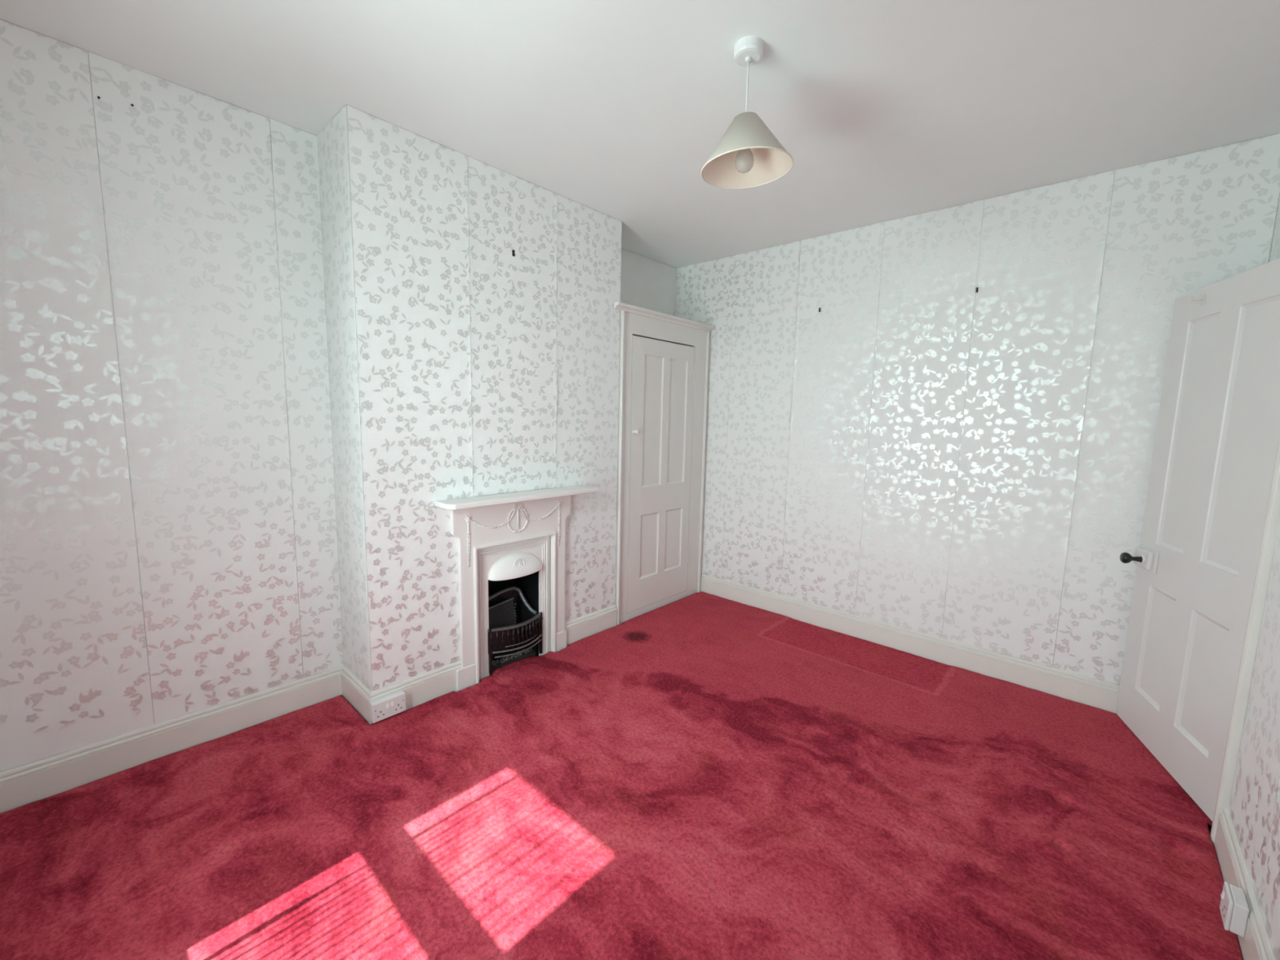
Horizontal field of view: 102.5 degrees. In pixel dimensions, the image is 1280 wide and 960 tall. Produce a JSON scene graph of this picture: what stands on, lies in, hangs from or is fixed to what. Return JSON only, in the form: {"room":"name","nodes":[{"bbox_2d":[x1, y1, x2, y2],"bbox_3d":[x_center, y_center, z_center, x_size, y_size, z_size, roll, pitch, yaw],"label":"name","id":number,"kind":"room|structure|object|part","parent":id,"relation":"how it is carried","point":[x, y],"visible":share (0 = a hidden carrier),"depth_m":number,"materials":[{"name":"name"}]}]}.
{"room":"empty bedroom","nodes":[
{"label":"empty bedroom","id":0,"kind":"room"},
{"bbox_2d":[0,18,676,772],"bbox_3d":[-1.076,-0.270,2.938,0.124,2.632,3.860,8,9,42],"label":"wall","id":1,"kind":"structure","parent":0,"point":[169,546],"depth_m":1.97,"materials":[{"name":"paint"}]},
{"bbox_2d":[316,104,622,691],"bbox_3d":[-0.797,-0.258,2.888,0.366,2.632,1.566,8,9,42],"label":"wall","id":2,"kind":"structure","parent":0,"point":[461,366],"depth_m":2.46,"materials":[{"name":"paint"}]},
{"bbox_2d":[0,660,461,813],"bbox_3d":[-1.587,1.054,2.192,0.378,0.164,1.574,8,9,42],"label":"baseboard","id":3,"kind":"structure","parent":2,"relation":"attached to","point":[36,780],"depth_m":2.15,"materials":[{"name":"white wood"}]},
{"bbox_2d":[369,690,405,723],"bbox_3d":[-1.154,1.039,2.357,0.041,0.088,0.147,8,9,42],"label":"double socket","id":4,"kind":"object","parent":2,"relation":"attached to","point":[392,704],"visible":1,"depth_m":2.34,"materials":[{"name":"white plastic"}]},
{"bbox_2d":[434,484,598,691],"bbox_3d":[-0.722,0.559,2.916,0.431,1.008,0.954,8,9,42],"label":"fireplace","id":5,"kind":"object","parent":2,"relation":"attached to","point":[512,605],"visible":0.98,"depth_m":2.81,"materials":[{"name":"paint"}]},
{"bbox_3d":[-0.705,0.700,2.876,0.014,0.738,0.492,8,9,42],"label":"register plate","id":6,"kind":"part","parent":5,"relation":"part of","materials":[{"name":"paint"}]},
{"bbox_3d":[-0.677,0.797,2.868,0.076,0.012,0.356,8,9,42],"label":"rail","id":7,"kind":"part","parent":5,"relation":"part of","materials":[{"name":"metal"}]},
{"bbox_3d":[-0.678,0.865,2.876,0.054,0.124,0.356,8,9,42],"label":"backing plate","id":8,"kind":"part","parent":5,"relation":"part of","materials":[{"name":"black metal"}]},
{"bbox_3d":[-0.684,0.695,2.856,0.038,0.754,0.524,8,9,42],"label":"opening moulding","id":9,"kind":"part","parent":5,"relation":"part of","materials":[{"name":"paint"}]},
{"bbox_2d":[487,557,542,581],"bbox_3d":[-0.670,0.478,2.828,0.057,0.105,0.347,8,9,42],"label":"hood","id":10,"kind":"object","parent":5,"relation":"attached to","point":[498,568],"depth_m":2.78,"materials":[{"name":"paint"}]},
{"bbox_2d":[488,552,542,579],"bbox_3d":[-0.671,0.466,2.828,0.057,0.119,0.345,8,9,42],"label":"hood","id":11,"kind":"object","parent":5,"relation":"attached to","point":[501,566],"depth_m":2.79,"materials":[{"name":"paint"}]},
{"bbox_2d":[434,484,598,510],"bbox_3d":[-0.609,0.085,2.765,0.157,0.026,0.954,8,9,42],"label":"mantel shelf","id":12,"kind":"object","parent":5,"relation":"attached to","point":[505,498],"depth_m":2.65,"materials":[{"name":"paint"}]},
{"bbox_3d":[-0.668,0.923,2.877,0.068,0.010,0.333,8,9,42],"label":"rail","id":13,"kind":"part","parent":5,"relation":"part of","materials":[{"name":"metal"}]},
{"bbox_3d":[-0.668,0.951,2.885,0.059,0.009,0.317,8,9,42],"label":"rail","id":14,"kind":"part","parent":5,"relation":"part of","materials":[{"name":"metal"}]},
{"bbox_3d":[-0.651,0.900,2.875,0.035,0.005,0.231,7,9,38],"label":"thin rail","id":15,"kind":"part","parent":5,"relation":"part of","materials":[{"name":"metal"}]},
{"bbox_2d":[564,604,617,647],"bbox_3d":[-0.318,0.944,3.320,0.020,0.164,0.457,8,9,42],"label":"baseboard","id":16,"kind":"structure","parent":2,"relation":"attached to","point":[578,628],"depth_m":3.31,"materials":[{"name":"white wood"}]},
{"bbox_2d":[0,0,1279,267],"bbox_3d":[0.509,-1.443,1.476,4.246,0.120,4.010,8,9,42],"label":"ceiling","id":17,"kind":"structure","parent":0,"point":[883,110],"depth_m":1.85,"materials":[{"name":"paint"}]},
{"bbox_2d":[700,35,793,189],"bbox_3d":[0.359,-1.218,1.697,0.303,0.385,0.302,8,9,42],"label":"pendant light","id":18,"kind":"object","parent":17,"relation":"hanging from","point":[748,154],"visible":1,"depth_m":1.69,"materials":[{"name":"white plastic"}]},
{"bbox_3d":[0.348,-1.073,1.711,0.062,0.092,0.062,8,9,42],"label":"bulb","id":19,"kind":"part","parent":18,"relation":"part of","materials":[{"name":"white glass"}]},
{"bbox_3d":[0.352,-1.116,1.708,0.298,0.156,0.298,5,11,42],"label":"lamp shade","id":20,"kind":"part","parent":18,"relation":"part of","materials":[{"name":"beige fabric"}]},
{"bbox_3d":[0.352,-1.276,1.687,0.007,0.188,0.007,4,7,19],"label":"cord","id":21,"kind":"part","parent":18,"relation":"part of","materials":[{"name":"white plastic"}]},
{"bbox_2d":[489,655,1211,835],"bbox_3d":[0.448,1.292,1.811,4.246,0.128,4.010,8,9,42],"label":"floor","id":22,"kind":"structure","parent":0,"point":[1209,826],"depth_m":1.86,"materials":[{"name":"red carpet"}]},
{"bbox_2d":[0,591,1243,959],"bbox_3d":[0.199,1.170,2.024,3.222,0.041,3.664,8,9,42],"label":"carpet","id":23,"kind":"object","parent":22,"relation":"on","point":[701,775],"visible":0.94,"depth_m":1.76,"materials":[{"name":"red carpet"}]},
{"bbox_2d":[613,301,715,625],"bbox_3d":[0.053,-0.102,3.824,0.400,2.134,1.058,8,9,42],"label":"tall cabinet","id":24,"kind":"object","parent":22,"relation":"on","point":[664,386],"visible":0.83,"depth_m":3.69,"materials":[{"name":"white wood"}]},
{"bbox_3d":[-0.124,-0.033,3.387,0.020,2.094,0.032,8,9,42],"label":"architrave","id":25,"kind":"part","parent":24,"relation":"part of","materials":[{"name":"white wood"}]},
{"bbox_3d":[-0.028,-0.321,3.436,0.038,0.032,0.032,8,9,42],"label":"knob","id":26,"kind":"part","parent":24,"relation":"part of","materials":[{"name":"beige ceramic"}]},
{"bbox_3d":[0.057,0.467,3.698,0.012,0.457,0.193,8,9,42],"label":"panel","id":27,"kind":"part","parent":24,"relation":"part of","materials":[{"name":"white wood"}]},
{"bbox_3d":[0.080,-0.406,3.595,0.012,0.902,0.196,8,9,42],"label":"panel","id":28,"kind":"part","parent":24,"relation":"part of","materials":[{"name":"white wood"}]},
{"bbox_3d":[0.151,-0.036,3.729,0.030,1.885,0.682,8,9,42],"label":"door","id":29,"kind":"part","parent":24,"relation":"part of","materials":[{"name":"white wood"}]},
{"bbox_3d":[0.079,-1.141,3.689,0.386,0.040,1.050,8,9,42],"label":"cornice","id":30,"kind":"part","parent":24,"relation":"part of","materials":[{"name":"white wood"}]},
{"bbox_3d":[0.242,0.446,3.901,0.012,0.457,0.195,8,9,42],"label":"panel","id":31,"kind":"part","parent":24,"relation":"part of","materials":[{"name":"white wood"}]},
{"bbox_3d":[0.265,-0.427,3.799,0.012,0.902,0.200,8,9,42],"label":"panel","id":32,"kind":"part","parent":24,"relation":"part of","materials":[{"name":"white wood"}]},
{"bbox_3d":[0.507,-0.103,4.080,0.020,2.094,0.035,8,9,42],"label":"architrave","id":33,"kind":"part","parent":24,"relation":"part of","materials":[{"name":"white wood"}]},
{"bbox_2d":[674,133,1279,684],"bbox_3d":[1.774,-0.219,3.043,4.216,2.632,0.126,8,9,42],"label":"wall","id":34,"kind":"structure","parent":0,"point":[921,450],"depth_m":2.88,"materials":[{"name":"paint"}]},
{"bbox_2d":[700,573,1119,713],"bbox_3d":[1.517,0.986,3.309,2.734,0.164,0.020,8,9,42],"label":"baseboard","id":35,"kind":"structure","parent":34,"relation":"attached to","point":[1091,691],"depth_m":3.08,"materials":[{"name":"white wood"}]},
{"bbox_2d":[1228,196,1279,959],"bbox_3d":[1.337,0.049,0.773,0.114,2.632,3.860,8,9,42],"label":"wall","id":36,"kind":"structure","parent":0,"point":[1254,808],"depth_m":1.51,"materials":[{"name":"paint"}]},
{"bbox_2d":[1115,257,1279,821],"bbox_3d":[2.178,0.207,2.060,0.141,1.966,0.779,4,8,22],"label":"door","id":37,"kind":"structure","parent":36,"relation":"in","point":[1218,431],"depth_m":1.99,"materials":[{"name":"white wood"}]},
{"bbox_3d":[2.252,0.360,2.358,0.071,0.051,0.051,4,8,22],"label":"knob","id":38,"kind":"part","parent":37,"relation":"part of","materials":[{"name":"black metal"}]},
{"bbox_3d":[2.273,0.731,2.247,0.016,0.491,0.204,4,8,22],"label":"panel","id":39,"kind":"part","parent":37,"relation":"part of","materials":[{"name":"white wood"}]},
{"bbox_3d":[2.293,-0.182,2.136,0.016,0.961,0.204,4,8,22],"label":"panel","id":40,"kind":"part","parent":37,"relation":"part of","materials":[{"name":"white wood"}]},
{"bbox_3d":[2.147,0.765,1.949,0.016,0.491,0.216,4,8,22],"label":"panel","id":41,"kind":"part","parent":37,"relation":"part of","materials":[{"name":"white wood"}]},
{"bbox_3d":[2.167,-0.148,1.837,0.016,0.961,0.216,4,8,22],"label":"panel","id":42,"kind":"part","parent":37,"relation":"part of","materials":[{"name":"white wood"}]},
{"bbox_2d":[1219,881,1248,937],"bbox_3d":[1.647,1.190,1.429,0.041,0.088,0.088,8,9,42],"label":"socket","id":43,"kind":"object","parent":36,"relation":"attached to","point":[1233,907],"visible":1,"depth_m":1.40,"materials":[{"name":"white plastic"}]},
{"bbox_2d":[1220,890,1224,898],"bbox_3d":[1.647,1.172,1.454,0.004,0.019,0.013,8,9,42],"label":"switch","id":44,"kind":"object","parent":43,"relation":"attached to","point":[1222,895],"depth_m":1.45,"materials":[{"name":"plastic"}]},
{"bbox_3d":[1.639,1.189,1.436,0.009,0.088,0.088,8,9,42],"label":"plate","id":45,"kind":"part","parent":43,"relation":"part of","materials":[{"name":"white plastic"}]},
{"bbox_2d":[1210,433,1279,843],"bbox_3d":[2.026,0.232,1.668,0.026,2.082,0.086,8,9,42],"label":"trim","id":46,"kind":"structure","parent":36,"relation":"attached to","point":[1271,523],"depth_m":1.68,"materials":[{"name":"white wood"}]},
{"bbox_2d":[1213,808,1276,959],"bbox_3d":[1.022,1.294,0.700,0.020,0.164,2.842,8,9,42],"label":"baseboard","id":47,"kind":"structure","parent":36,"relation":"attached to","point":[1255,944],"depth_m":1.48,"materials":[{"name":"white wood"}]}
]}

